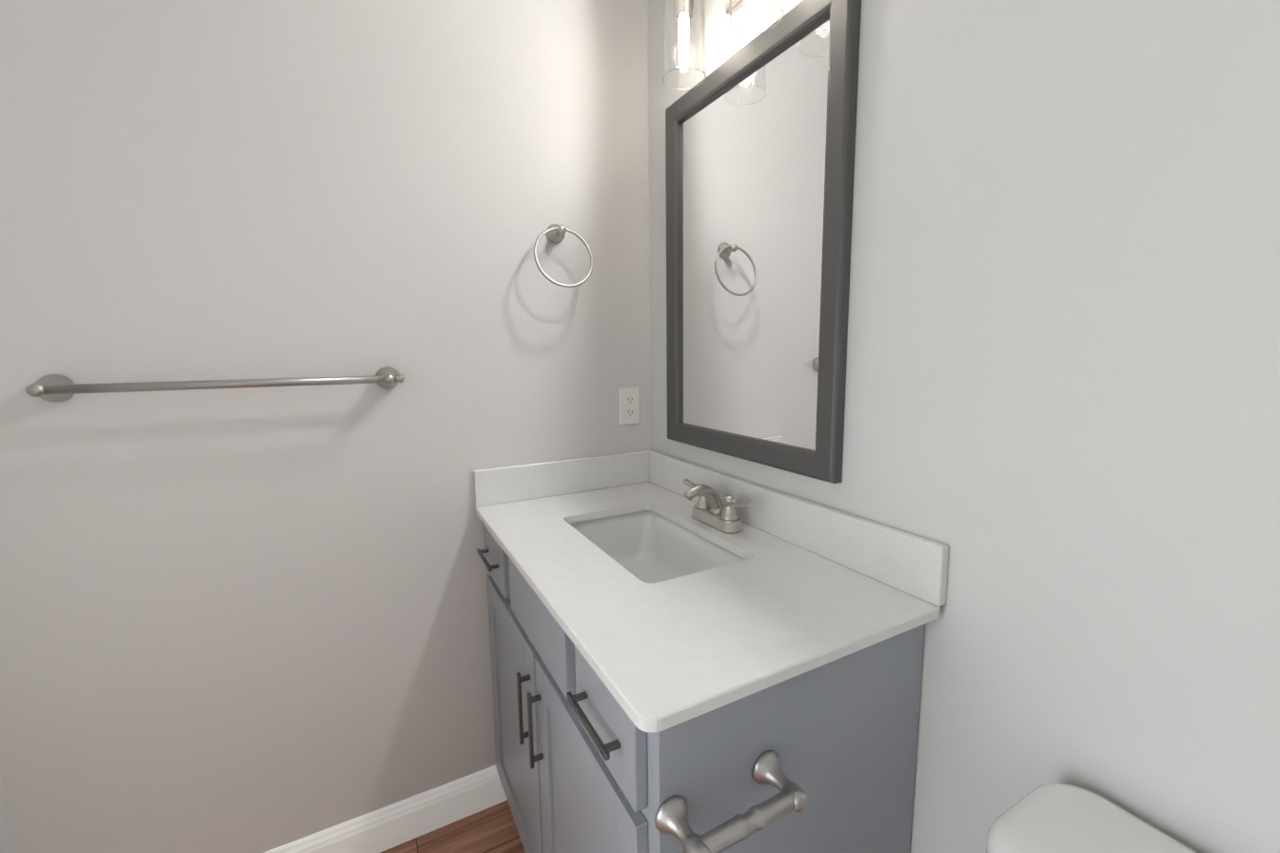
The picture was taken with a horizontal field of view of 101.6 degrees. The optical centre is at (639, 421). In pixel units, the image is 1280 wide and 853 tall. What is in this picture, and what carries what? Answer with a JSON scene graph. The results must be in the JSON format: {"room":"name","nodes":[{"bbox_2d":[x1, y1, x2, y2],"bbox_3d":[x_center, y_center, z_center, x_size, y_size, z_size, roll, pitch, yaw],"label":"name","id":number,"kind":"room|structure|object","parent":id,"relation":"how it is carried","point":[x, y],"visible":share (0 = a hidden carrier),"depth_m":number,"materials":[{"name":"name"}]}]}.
{"room":"bathroom","nodes":[
{"label":"bathroom","id":0,"kind":"room"},
{"bbox_2d":[0,752,19,852],"bbox_3d":[-0.889,0.082,0.116,0.100,2.484,1.860,-5,9,-28],"label":"wall","id":1,"kind":"structure","parent":0,"point":[9,842],"depth_m":1.04,"materials":[{"name":"paint"}]},
{"bbox_2d":[0,0,650,852],"bbox_3d":[-0.650,-0.087,1.346,1.700,2.484,0.100,-5,9,-28],"label":"wall","id":2,"kind":"structure","parent":0,"point":[244,619],"depth_m":1.21,"materials":[{"name":"paint"}]},
{"bbox_2d":[25,366,403,402],"bbox_3d":[-0.864,-0.083,1.125,0.646,0.055,0.082,-5,9,-28],"label":"towel rail","id":3,"kind":"object","parent":2,"relation":"attached to","point":[54,387],"visible":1,"depth_m":1.06,"materials":[{"name":"silver metal"}]},
{"bbox_2d":[264,764,507,852],"bbox_3d":[-0.808,1.109,1.349,1.048,0.116,0.014,-5,9,-28],"label":"baseboard","id":4,"kind":"structure","parent":2,"relation":"attached to","point":[395,823],"depth_m":1.43,"materials":[{"name":"white wood"}]},
{"bbox_2d":[533,223,592,287],"bbox_3d":[-0.215,-0.455,1.427,0.168,0.182,0.087,-5,9,-28],"label":"towel ring","id":5,"kind":"object","parent":2,"relation":"attached to","point":[555,233],"visible":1,"depth_m":1.42,"materials":[{"name":"silver metal"}]},
{"bbox_2d":[618,387,639,424],"bbox_3d":[-0.031,-0.049,1.625,0.070,0.115,0.007,-5,9,-28],"label":"electrical outlet","id":6,"kind":"object","parent":2,"relation":"attached to","point":[629,405],"visible":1,"depth_m":1.62,"materials":[{"name":"white plastic"}]},
{"bbox_2d":[379,799,525,852],"bbox_3d":[-0.698,1.327,0.379,2.900,0.060,2.060,-5,9,-28],"label":"floor","id":7,"kind":"structure","parent":0,"point":[493,829],"depth_m":1.45,"materials":[{"name":"brown wood"}]},
{"bbox_2d":[472,450,948,852],"bbox_3d":[0.032,0.669,1.175,0.570,1.016,1.012,-5,9,-28],"label":"bathroom vanity","id":8,"kind":"object","parent":7,"relation":"on","point":[686,657],"visible":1,"depth_m":0.86,"materials":[{"name":"grey wood"}]},
{"bbox_2d":[474,480,941,732],"bbox_3d":[0.021,0.273,1.143,0.560,0.020,0.970,-5,9,-28],"label":"countertop","id":9,"kind":"structure","parent":8,"relation":"on","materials":[{"name":"stone"}]},
{"bbox_2d":[682,478,753,533],"bbox_3d":[0.156,0.197,1.244,0.118,0.102,0.268,-5,9,-28],"label":"faucet","id":10,"kind":"object","parent":9,"relation":"on","point":[709,515],"depth_m":1.23,"materials":[{"name":"silver metal"}]},
{"bbox_2d":[984,783,1197,852],"bbox_3d":[0.364,0.898,0.395,0.733,0.762,0.462,-5,9,-28],"label":"toilet","id":11,"kind":"object","parent":7,"relation":"on","point":[1055,817],"visible":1,"depth_m":0.62,"materials":[{"name":"ceramic"}]},
{"bbox_2d":[647,0,1279,852],"bbox_3d":[0.543,-0.030,0.822,0.100,2.484,1.960,-5,9,-28],"label":"wall","id":12,"kind":"structure","parent":0,"point":[1062,417],"depth_m":0.68,"materials":[{"name":"paint"}]},
{"bbox_2d":[661,0,784,90],"bbox_3d":[0.180,-0.914,1.096,0.151,0.268,0.353,-5,9,-28],"label":"sconce","id":13,"kind":"object","parent":12,"relation":"attached to","point":[683,12],"visible":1,"depth_m":1.18,"materials":[{"name":"clear glass"}]},
{"bbox_2d":[665,0,861,483],"bbox_3d":[0.230,-0.368,1.222,0.026,0.914,0.619,-5,9,-28],"label":"mirror","id":14,"kind":"object","parent":12,"relation":"attached to","point":[759,147],"visible":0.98,"depth_m":1.14,"materials":[{"name":"grey mirror"}]}
]}

